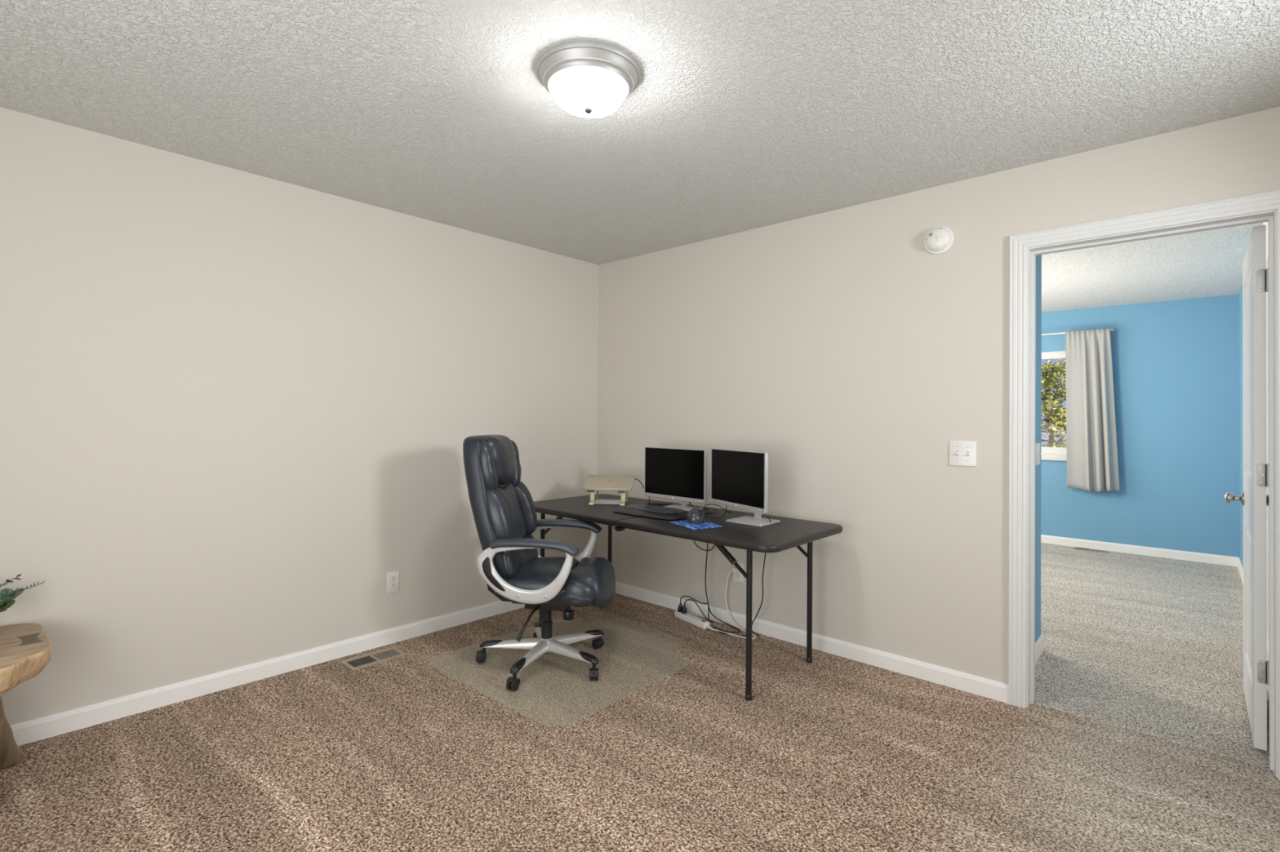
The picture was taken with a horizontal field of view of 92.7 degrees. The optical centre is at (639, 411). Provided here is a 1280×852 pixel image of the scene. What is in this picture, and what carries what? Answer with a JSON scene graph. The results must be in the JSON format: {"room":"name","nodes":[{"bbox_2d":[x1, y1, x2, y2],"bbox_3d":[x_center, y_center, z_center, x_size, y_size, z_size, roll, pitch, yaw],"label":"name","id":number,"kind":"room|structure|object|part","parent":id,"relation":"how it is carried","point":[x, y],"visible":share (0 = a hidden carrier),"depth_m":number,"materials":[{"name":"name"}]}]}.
{"room":"home office","nodes":[
{"label":"home office","id":0,"kind":"room"},
{"bbox_2d":[0,106,599,725],"bbox_3d":[-1.890,0.078,2.997,0.120,2.440,4.520,0,-1,42],"label":"wall","id":1,"kind":"structure","parent":0,"point":[234,403],"depth_m":2.89,"materials":[{"name":"beige paint"}]},
{"bbox_2d":[9,600,524,746],"bbox_3d":[-1.811,1.257,2.984,0.013,0.083,4.400,0,-1,42],"label":"baseboard","id":2,"kind":"structure","parent":1,"relation":"attached to","point":[48,726],"depth_m":2.86,"materials":[{"name":"white paint"}]},
{"bbox_2d":[386,570,399,593],"bbox_3d":[-1.393,0.965,3.446,0.008,0.118,0.072,0,-1,42],"label":"wall outlet","id":3,"kind":"object","parent":1,"relation":"attached to","point":[393,578],"visible":1,"depth_m":3.44,"materials":[{"name":"white plastic"}]},
{"bbox_2d":[390,582,396,588],"bbox_3d":[-1.392,0.985,3.445,0.004,0.029,0.034,0,-1,42],"label":"receptacle","id":4,"kind":"object","parent":3,"relation":"attached to","point":[393,585],"depth_m":3.44,"materials":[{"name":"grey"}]},
{"bbox_2d":[390,576,396,581],"bbox_3d":[-1.391,0.946,3.445,0.004,0.029,0.034,0,-1,42],"label":"receptacle","id":5,"kind":"object","parent":3,"relation":"attached to","point":[392,578],"depth_m":3.44,"materials":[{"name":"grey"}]},
{"bbox_2d":[0,0,1279,312],"bbox_3d":[1.405,-1.161,3.110,4.840,0.100,9.090,0,-1,42],"label":"ceiling","id":6,"kind":"structure","parent":0,"point":[740,115],"depth_m":2.22,"materials":[{"name":"white paint"}]},
{"bbox_2d":[536,40,639,118],"bbox_3d":[-0.172,-1.067,2.046,0.346,0.139,0.346,0,-1,42],"label":"ceiling light","id":7,"kind":"object","parent":6,"relation":"attached to","point":[588,79],"visible":1,"depth_m":1.95,"materials":[{"name":"white glass"}]},
{"bbox_2d":[0,542,1279,851],"bbox_3d":[1.382,1.379,3.083,4.840,0.100,9.090,0,-1,42],"label":"floor","id":8,"kind":"structure","parent":0,"point":[666,751],"depth_m":2.35,"materials":[{"name":"brown carpet"}]},
{"bbox_2d":[0,623,52,769],"bbox_3d":[-2.293,1.043,1.982,0.582,0.481,0.536,0,-1,42],"label":"wooden side table","id":9,"kind":"object","parent":8,"relation":"on","point":[25,649],"visible":1,"depth_m":2.10,"materials":[{"name":"brown wood"}]},
{"bbox_3d":[-2.312,1.082,2.173,0.104,0.406,0.199,0,-1,8],"label":"leg","id":10,"kind":"part","parent":9,"relation":"part of","materials":[{"name":"brown wood"}]},
{"bbox_2d":[0,573,44,612],"bbox_3d":[-2.352,0.703,2.139,0.356,0.203,0.178,1,-1,-34],"label":"potted plant","id":11,"kind":"object","parent":9,"relation":"on","point":[6,595],"visible":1,"depth_m":2.20,"materials":[{"name":"green plant"}]},
{"bbox_2d":[340,646,407,671],"bbox_3d":[-1.397,1.301,3.212,0.150,0.009,0.285,0,-1,42],"label":"floor vent","id":12,"kind":"object","parent":8,"relation":"in","point":[388,654],"visible":1,"depth_m":3.20,"materials":[{"name":"beige metal"}]},
{"bbox_2d":[533,493,842,701],"bbox_3d":[0.141,0.954,3.501,1.830,0.736,0.762,0,-1,42],"label":"folding table","id":13,"kind":"object","parent":8,"relation":"on","point":[789,533],"visible":0.73,"depth_m":3.12,"materials":[{"name":"black plastic"}]},
{"bbox_3d":[-0.608,0.967,3.801,0.027,0.702,0.027,0,-1,42],"label":"leg","id":14,"kind":"part","parent":13,"relation":"part of","materials":[{"name":"black metal"}]},
{"bbox_2d":[586,490,627,506],"bbox_3d":[-0.200,0.512,3.918,0.246,0.150,0.251,0,-1,6],"label":"laptop stand","id":15,"kind":"object","parent":13,"relation":"on","point":[621,502],"visible":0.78,"depth_m":3.84,"materials":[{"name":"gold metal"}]},
{"bbox_3d":[-0.301,0.538,3.845,0.026,0.094,0.063,0,-1,6],"label":"leg","id":16,"kind":"part","parent":15,"relation":"part of","materials":[{"name":"beige wood"}]},
{"bbox_3d":[-0.206,0.580,3.823,0.180,0.008,0.008,0,-1,6],"label":"rail","id":17,"kind":"part","parent":15,"relation":"part of","materials":[{"name":"silver metal"}]},
{"bbox_3d":[-0.203,0.575,3.843,0.180,0.008,0.008,0,-1,6],"label":"rail","id":18,"kind":"part","parent":15,"relation":"part of","materials":[{"name":"silver metal"}]},
{"bbox_3d":[-0.199,0.573,3.883,0.180,0.008,0.008,0,-1,6],"label":"rail","id":19,"kind":"part","parent":15,"relation":"part of","materials":[{"name":"silver metal"}]},
{"bbox_3d":[-0.194,0.574,3.933,0.180,0.008,0.008,0,-1,6],"label":"rail","id":20,"kind":"part","parent":15,"relation":"part of","materials":[{"name":"silver metal"}]},
{"bbox_2d":[582,475,635,491],"bbox_3d":[-0.196,0.462,3.928,0.312,0.077,0.216,0,-1,6],"label":"laptop","id":21,"kind":"object","parent":15,"relation":"on","point":[593,482],"visible":1,"depth_m":3.90,"materials":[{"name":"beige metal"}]},
{"bbox_3d":[-0.107,0.540,3.824,0.026,0.094,0.063,0,-1,6],"label":"leg","id":22,"kind":"part","parent":15,"relation":"part of","materials":[{"name":"gold metal"}]},
{"bbox_3d":[-0.209,0.976,4.239,0.027,0.702,0.027,0,-1,42],"label":"leg","id":23,"kind":"part","parent":13,"relation":"part of","materials":[{"name":"black metal"}]},
{"bbox_2d":[613,503,688,519],"bbox_3d":[0.067,0.567,3.458,0.452,0.031,0.236,0,-1,40],"label":"keyboard","id":24,"kind":"object","parent":13,"relation":"on","point":[640,510],"visible":0.98,"depth_m":3.42,"materials":[{"name":"black plastic"}]},
{"bbox_2d":[647,502,670,506],"bbox_3d":[0.118,0.583,3.840,0.146,0.014,0.038,0,-1,14],"label":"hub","id":25,"kind":"object","parent":13,"relation":"on","point":[648,503],"visible":0.96,"depth_m":3.82,"materials":[{"name":"black plastic"}]},
{"bbox_2d":[644,446,707,511],"bbox_3d":[0.195,0.407,3.688,0.482,0.364,0.200,0,-1,42],"label":"monitor","id":26,"kind":"object","parent":13,"relation":"on","point":[669,473],"visible":0.84,"depth_m":3.68,"materials":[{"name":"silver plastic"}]},
{"bbox_3d":[0.264,0.465,3.686,0.038,0.240,0.012,0,-1,42],"label":"stem","id":27,"kind":"part","parent":26,"relation":"part of","materials":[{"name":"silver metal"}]},
{"bbox_2d":[670,520,722,529],"bbox_3d":[0.286,0.582,3.135,0.175,0.004,0.235,1,-1,-29],"label":"mouse pad","id":28,"kind":"object","parent":13,"relation":"on","point":[705,525],"visible":0.78,"depth_m":3.10,"materials":[{"name":"blue fabric"}]},
{"bbox_2d":[685,507,705,524],"bbox_3d":[0.291,0.543,3.190,0.092,0.074,0.122,0,-1,22],"label":"mouse","id":29,"kind":"object","parent":28,"relation":"on","point":[695,516],"visible":1,"depth_m":3.15,"materials":[{"name":"grey plastic"}]},
{"bbox_2d":[693,540,715,551],"bbox_3d":[0.397,0.752,3.790,0.176,0.233,0.018,0,-1,42],"label":"cable","id":30,"kind":"object","parent":13,"relation":"hanging from","point":[694,540],"visible":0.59,"depth_m":3.79,"materials":[{"name":"black plastic"}]},
{"bbox_2d":[704,503,731,518],"bbox_3d":[0.449,0.549,3.499,0.157,0.081,0.326,0,-1,5],"label":"cable","id":31,"kind":"object","parent":13,"relation":"on","point":[709,504],"visible":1,"depth_m":3.53,"materials":[{"name":"black plastic"}]},
{"bbox_2d":[704,542,746,636],"bbox_3d":[0.511,0.981,3.666,0.319,0.693,0.064,0,-1,39],"label":"cable","id":32,"kind":"object","parent":13,"relation":"hanging from","point":[707,543],"visible":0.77,"depth_m":3.77,"materials":[{"name":"black plastic"}]},
{"bbox_2d":[710,448,780,527],"bbox_3d":[0.518,0.401,3.314,0.450,0.374,0.210,0,-1,42],"label":"monitor","id":33,"kind":"object","parent":13,"relation":"on","point":[739,478],"visible":1,"depth_m":3.28,"materials":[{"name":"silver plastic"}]},
{"bbox_3d":[0.536,0.371,3.333,0.016,0.313,0.468,1,-1,-30],"label":"panel","id":34,"kind":"part","parent":33,"relation":"part of","materials":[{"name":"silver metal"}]},
{"bbox_3d":[0.630,0.459,3.264,0.038,0.250,0.012,0,-1,42],"label":"stem","id":35,"kind":"part","parent":33,"relation":"part of","materials":[{"name":"silver metal"}]},
{"bbox_3d":[0.499,0.967,2.792,0.027,0.702,0.027,0,-1,42],"label":"leg","id":36,"kind":"part","parent":13,"relation":"part of","materials":[{"name":"black metal"}]},
{"bbox_2d":[751,552,765,636],"bbox_3d":[0.693,0.980,3.552,0.048,0.690,0.143,1,-1,-12],"label":"cable","id":37,"kind":"object","parent":13,"relation":"hanging from","point":[765,553],"visible":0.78,"depth_m":3.51,"materials":[{"name":"black plastic"}]},
{"bbox_3d":[0.898,0.975,3.230,0.027,0.702,0.027,0,-1,42],"label":"leg","id":38,"kind":"part","parent":13,"relation":"part of","materials":[{"name":"black metal"}]},
{"bbox_2d":[674,610,711,629],"bbox_3d":[0.333,1.305,3.817,0.052,0.044,0.323,1,-1,-35],"label":"power strip","id":39,"kind":"object","parent":8,"relation":"on","point":[692,620],"visible":0.98,"depth_m":3.79,"materials":[{"name":"white plastic"}]},
{"bbox_2d":[677,603,682,612],"bbox_3d":[0.260,1.262,3.922,0.034,0.050,0.028,1,-1,-35],"label":"plug","id":40,"kind":"object","parent":39,"relation":"attached to","point":[680,606],"visible":0.91,"depth_m":3.91,"materials":[{"name":"black plastic"}]},
{"bbox_2d":[680,595,707,604],"bbox_3d":[0.338,1.207,3.844,0.227,0.066,0.011,0,-1,44],"label":"cable","id":41,"kind":"object","parent":40,"relation":"attached to","point":[683,596],"visible":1,"depth_m":3.85,"materials":[{"name":"black plastic"}]},
{"bbox_2d":[681,604,686,613],"bbox_3d":[0.282,1.262,3.891,0.034,0.050,0.028,1,-1,-35],"label":"plug","id":42,"kind":"object","parent":39,"relation":"attached to","point":[684,608],"visible":1,"depth_m":3.88,"materials":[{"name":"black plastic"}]},
{"bbox_2d":[684,599,713,622],"bbox_3d":[0.370,1.260,3.858,0.195,0.133,0.016,0,-1,18],"label":"cable","id":43,"kind":"object","parent":8,"relation":"on","point":[687,599],"visible":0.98,"depth_m":3.85,"materials":[{"name":"black plastic"}]},
{"bbox_2d":[709,608,740,633],"bbox_3d":[0.519,1.270,3.725,0.210,0.117,0.103,0,-1,42],"label":"cable","id":44,"kind":"object","parent":8,"relation":"on","point":[709,608],"visible":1,"depth_m":3.73,"materials":[{"name":"black plastic"}]},
{"bbox_2d":[708,569,756,639],"bbox_3d":[0.566,1.148,3.653,0.295,0.358,0.132,0,-1,42],"label":"cable","id":45,"kind":"object","parent":8,"relation":"on","point":[731,570],"visible":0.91,"depth_m":3.71,"materials":[{"name":"white plastic"}]},
{"bbox_2d":[1072,546,1108,553],"bbox_3d":[4.485,1.386,6.080,0.280,0.009,0.120,0,-1,42],"label":"floor vent","id":46,"kind":"object","parent":8,"relation":"in","point":[1073,548],"visible":1,"depth_m":6.07,"materials":[{"name":"beige metal"}]},
{"bbox_3d":[-0.346,1.312,3.272,1.069,0.003,1.199,0,-1,42],"label":"chair mat","id":47,"kind":"object","parent":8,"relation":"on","visible":0},
{"bbox_2d":[462,435,615,691],"bbox_3d":[-0.516,0.719,3.164,0.755,1.178,0.693,0,-1,7],"label":"office chair","id":48,"kind":"object","parent":47,"relation":"on","point":[511,566],"visible":1,"depth_m":3.00,"materials":[{"name":"grey leather"}]},
{"bbox_2d":[479,441,497,490],"bbox_3d":[-0.760,0.285,3.038,0.099,0.262,0.095,0,-1,7],"label":"cushion","id":49,"kind":"object","parent":48,"relation":"on","point":[488,451],"depth_m":3.00,"materials":[{"name":"black leather"}]},
{"bbox_3d":[-0.740,0.510,3.217,0.286,0.761,0.516,0,-1,7],"label":"backrest","id":50,"kind":"part","parent":48,"relation":"part of","materials":[{"name":"grey leather"}]},
{"bbox_3d":[-0.665,1.206,3.177,0.323,0.052,0.060,1,-1,0],"label":"leg","id":51,"kind":"part","parent":48,"relation":"part of","materials":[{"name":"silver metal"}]},
{"bbox_2d":[497,482,526,538],"bbox_3d":[-0.694,0.540,3.211,0.139,0.320,0.305,0,-1,7],"label":"lumbar cushion","id":52,"kind":"object","parent":48,"relation":"on","point":[513,495],"depth_m":3.23,"materials":[{"name":"black leather"}]},
{"bbox_2d":[511,440,521,486],"bbox_3d":[-0.713,0.289,3.401,0.099,0.262,0.095,0,-1,7],"label":"cushion","id":53,"kind":"object","parent":48,"relation":"on","point":[516,482],"depth_m":3.38,"materials":[{"name":"black leather"}]},
{"bbox_2d":[503,533,537,578],"bbox_3d":[-0.630,0.763,3.200,0.102,0.172,0.447,0,-1,7],"label":"cushion","id":54,"kind":"object","parent":48,"relation":"on","point":[515,562],"depth_m":3.05,"materials":[{"name":"black leather"}]},
{"bbox_3d":[-0.547,0.772,2.905,0.467,0.288,0.040,0,-1,7],"label":"arm frame","id":55,"kind":"part","parent":48,"relation":"part of","materials":[{"name":"silver metal"}]},
{"bbox_3d":[-0.544,1.048,3.019,0.031,0.127,0.215,0,-1,23],"label":"height lever","id":56,"kind":"part","parent":48,"relation":"part of","materials":[{"name":"black plastic"}]},
{"bbox_3d":[-0.542,1.206,3.006,0.060,0.052,0.323,0,-1,18],"label":"leg","id":57,"kind":"part","parent":48,"relation":"part of","materials":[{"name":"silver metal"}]},
{"bbox_3d":[-0.417,0.890,3.171,0.518,0.104,0.504,0,-1,7],"label":"seat","id":58,"kind":"part","parent":48,"relation":"part of","materials":[{"name":"grey leather"}]},
{"bbox_3d":[-0.540,1.209,3.347,0.060,0.052,0.323,1,-1,-18],"label":"leg","id":59,"kind":"part","parent":48,"relation":"part of","materials":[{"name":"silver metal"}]},
{"bbox_3d":[-0.464,0.950,3.176,0.310,0.024,0.320,0,-1,7],"label":"seat plate","id":60,"kind":"part","parent":48,"relation":"part of","materials":[{"name":"black plastic"}]},
{"bbox_2d":[515,556,580,581],"bbox_3d":[-0.517,0.837,3.185,0.357,0.117,0.406,0,-1,7],"label":"seat cushion","id":61,"kind":"object","parent":48,"relation":"on","point":[530,567],"depth_m":3.06,"materials":[{"name":"black leather"}]},
{"bbox_3d":[-0.475,0.779,3.464,0.467,0.288,0.040,0,-1,7],"label":"arm frame","id":62,"kind":"part","parent":48,"relation":"part of","materials":[{"name":"silver metal"}]},
{"bbox_3d":[-0.370,1.042,3.163,0.058,0.070,0.058,0,-1,7],"label":"tension knob","id":63,"kind":"part","parent":48,"relation":"part of","materials":[{"name":"black plastic"}]},
{"bbox_3d":[-0.341,1.208,3.070,0.323,0.052,0.060,0,-1,36],"label":"leg","id":64,"kind":"part","parent":48,"relation":"part of","materials":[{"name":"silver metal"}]},
{"bbox_3d":[-0.340,1.210,3.281,0.323,0.052,0.060,1,-1,-36],"label":"leg","id":65,"kind":"part","parent":48,"relation":"part of","materials":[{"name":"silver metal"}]},
{"bbox_2d":[565,556,615,608],"bbox_3d":[-0.246,0.876,3.149,0.207,0.198,0.434,0,-1,7],"label":"cushion","id":66,"kind":"object","parent":48,"relation":"on","point":[597,573],"depth_m":3.02,"materials":[{"name":"black leather"}]},
{"bbox_2d":[595,106,1279,684],"bbox_3d":[1.356,0.109,3.144,4.720,2.440,0.070,0,-1,42],"label":"wall","id":67,"kind":"structure","parent":0,"point":[833,346],"depth_m":3.22,"materials":[{"name":"beige paint"}]},
{"bbox_2d":[733,562,743,582],"bbox_3d":[0.605,0.994,3.759,0.072,0.118,0.008,0,-1,42],"label":"wall outlet","id":68,"kind":"object","parent":67,"relation":"attached to","point":[738,576],"visible":0.76,"depth_m":3.75,"materials":[{"name":"white plastic"}]},
{"bbox_2d":[732,567,738,573],"bbox_3d":[0.588,0.974,3.743,0.030,0.024,0.040,0,-1,42],"label":"plug","id":69,"kind":"object","parent":68,"relation":"attached to","point":[734,570],"visible":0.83,"depth_m":3.73,"materials":[{"name":"white plastic"}]},
{"bbox_2d":[735,573,740,578],"bbox_3d":[0.603,1.013,3.757,0.034,0.029,0.004,0,-1,42],"label":"receptacle","id":70,"kind":"object","parent":68,"relation":"attached to","point":[737,575],"depth_m":3.76,"materials":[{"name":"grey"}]},
{"bbox_2d":[615,581,1008,703],"bbox_3d":[0.669,1.287,3.691,2.726,0.083,0.013,0,-1,42],"label":"baseboard","id":71,"kind":"structure","parent":67,"relation":"attached to","point":[981,686],"depth_m":3.28,"materials":[{"name":"white paint"}]},
{"bbox_2d":[924,226,954,254],"bbox_3d":[1.458,-0.842,2.991,0.140,0.140,0.046,0,-1,42],"label":"smoke detector","id":72,"kind":"object","parent":67,"relation":"attached to","point":[939,239],"visible":1,"depth_m":2.97,"materials":[{"name":"white plastic"}]},
{"bbox_2d":[949,440,976,466],"bbox_3d":[1.540,0.203,2.915,0.118,0.120,0.018,0,-1,42],"label":"light switch","id":73,"kind":"object","parent":67,"relation":"attached to","point":[962,453],"visible":1,"depth_m":2.92,"materials":[{"name":"white plastic"}]},
{"bbox_2d":[1008,190,1279,780],"bbox_3d":[2.022,0.264,2.475,0.911,2.128,0.018,0,-1,42],"label":"trim","id":74,"kind":"structure","parent":67,"relation":"attached to","point":[1270,201],"depth_m":2.74,"materials":[{"name":"white paint"}]},
{"bbox_2d":[1026,209,1278,778],"bbox_3d":[2.075,0.291,2.533,0.807,2.076,0.140,0,-1,42],"label":"trim","id":75,"kind":"structure","parent":67,"relation":"attached to","point":[1270,216],"depth_m":2.36,"materials":[{"name":"white paint"}]},
{"bbox_2d":[1035,254,1041,642],"bbox_3d":[1.015,0.116,4.084,2.710,2.440,0.720,0,-1,42],"label":"wall","id":76,"kind":"structure","parent":0,"point":[1038,258],"depth_m":3.37,"materials":[{"name":"blue paint"}]},
{"bbox_2d":[1035,443,1040,465],"bbox_3d":[2.179,0.236,3.338,0.015,0.120,0.118,0,-1,42],"label":"light switch","id":77,"kind":"object","parent":76,"relation":"attached to","point":[1037,453],"visible":0.98,"depth_m":3.31,"materials":[{"name":"white plastic"}]},
{"bbox_2d":[1035,635,1044,662],"bbox_3d":[2.015,1.294,3.159,0.013,0.083,0.733,0,-1,42],"label":"baseboard","id":78,"kind":"structure","parent":76,"relation":"attached to","point":[1039,644],"depth_m":3.33,"materials":[{"name":"white paint"}]},
{"bbox_2d":[1040,293,1239,557],"bbox_3d":[4.059,0.172,6.734,3.640,2.440,0.120,0,-1,42],"label":"wall","id":79,"kind":"structure","parent":0,"point":[1175,363],"depth_m":5.80,"materials":[{"name":"blue paint"}]},
{"bbox_2d":[1040,351,1066,461],"bbox_3d":[4.100,-0.055,6.661,1.280,1.147,0.120,0,-1,42],"label":"window","id":80,"kind":"structure","parent":79,"relation":"in","point":[1057,454],"depth_m":6.41,"materials":[{"name":"white paint"}]},
{"bbox_3d":[4.079,0.486,6.636,1.280,0.064,0.070,0,-1,42],"label":"sill","id":81,"kind":"part","parent":80,"relation":"part of","materials":[{"name":"white paint"}]},
{"bbox_2d":[1041,328,1114,335],"bbox_3d":[4.060,-0.801,6.605,1.698,0.017,0.096,0,-1,42],"label":"curtain rod","id":82,"kind":"object","parent":79,"relation":"attached to","point":[1113,330],"visible":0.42,"depth_m":6.31,"materials":[{"name":"white paint"}]},
{"bbox_2d":[1065,328,1119,492],"bbox_3d":[4.520,-0.008,6.109,0.442,1.623,0.111,0,-1,42],"label":"curtain","id":83,"kind":"object","parent":82,"relation":"hanging from","point":[1092,463],"visible":1,"depth_m":6.12,"materials":[{"name":"grey fabric"}]},
{"bbox_2d":[1040,534,1238,566],"bbox_3d":[4.004,1.350,6.672,3.640,0.083,0.013,0,-1,42],"label":"baseboard","id":84,"kind":"structure","parent":79,"relation":"attached to","point":[1120,548],"depth_m":5.89,"materials":[{"name":"white paint"}]},
{"bbox_2d":[1239,222,1268,568],"bbox_3d":[3.998,0.141,3.875,0.120,2.440,4.430,0,-1,42],"label":"wall","id":85,"kind":"structure","parent":0,"point":[1241,348],"depth_m":5.23,"materials":[{"name":"blue paint"}]},
{"bbox_2d":[1237,557,1243,585],"bbox_3d":[4.335,1.328,4.343,0.013,0.083,3.010,0,-1,42],"label":"baseboard","id":86,"kind":"structure","parent":85,"relation":"attached to","point":[1239,564],"depth_m":5.10,"materials":[{"name":"white paint"}]},
{"bbox_2d":[1224,224,1269,751],"bbox_3d":[2.650,0.297,2.636,0.167,2.032,0.735,0,-1,42],"label":"door","id":87,"kind":"structure","parent":85,"relation":"in","point":[1254,499],"depth_m":2.38,"materials":[{"name":"white paint"}]},
{"bbox_3d":[2.817,0.413,2.895,0.066,0.064,0.064,0,-1,42],"label":"knob","id":88,"kind":"part","parent":87,"relation":"part of","materials":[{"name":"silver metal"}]},
{"bbox_3d":[2.657,-0.162,2.645,0.035,0.890,0.515,0,-1,42],"label":"panel","id":89,"kind":"part","parent":87,"relation":"part of","materials":[{"name":"white paint"}]},
{"bbox_3d":[2.648,0.818,2.634,0.035,0.610,0.515,0,-1,42],"label":"panel","id":90,"kind":"part","parent":87,"relation":"part of","materials":[{"name":"white paint"}]},
{"bbox_3d":[2.892,0.413,2.827,0.066,0.064,0.064,0,-1,42],"label":"knob","id":91,"kind":"part","parent":87,"relation":"part of","materials":[{"name":"metal"}]},
{"bbox_2d":[1266,260,1269,695],"bbox_3d":[3.013,0.311,2.909,0.035,2.032,0.760,0,-1,42],"label":"door frame","id":92,"kind":"structure","parent":85,"relation":"in","point":[1267,264],"depth_m":2.94,"materials":[{"name":"white paint"}]},
{"bbox_3d":[3.017,-0.148,2.914,0.035,0.890,0.540,0,-1,42],"label":"panel","id":93,"kind":"part","parent":92,"relation":"part of","materials":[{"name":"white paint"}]},
{"bbox_3d":[3.008,0.832,2.904,0.035,0.610,0.540,0,-1,42],"label":"panel","id":94,"kind":"part","parent":92,"relation":"part of","materials":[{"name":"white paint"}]},
{"label":"outside","id":95,"kind":"structure","parent":0,"visible":0},
{"bbox_3d":[14.696,2.169,21.108,50.000,0.150,35.350,0,-1,42],"label":"ground","id":96,"kind":"structure","parent":95,"visible":0},
{"bbox_2d":[1040,359,1066,447],"bbox_3d":[5.750,0.522,8.872,1.602,2.723,1.672,1,-1,-18],"label":"tree","id":97,"kind":"object","parent":96,"relation":"on","point":[1052,372],"visible":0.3,"depth_m":8.66,"materials":[{"name":"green plant"}]}
]}

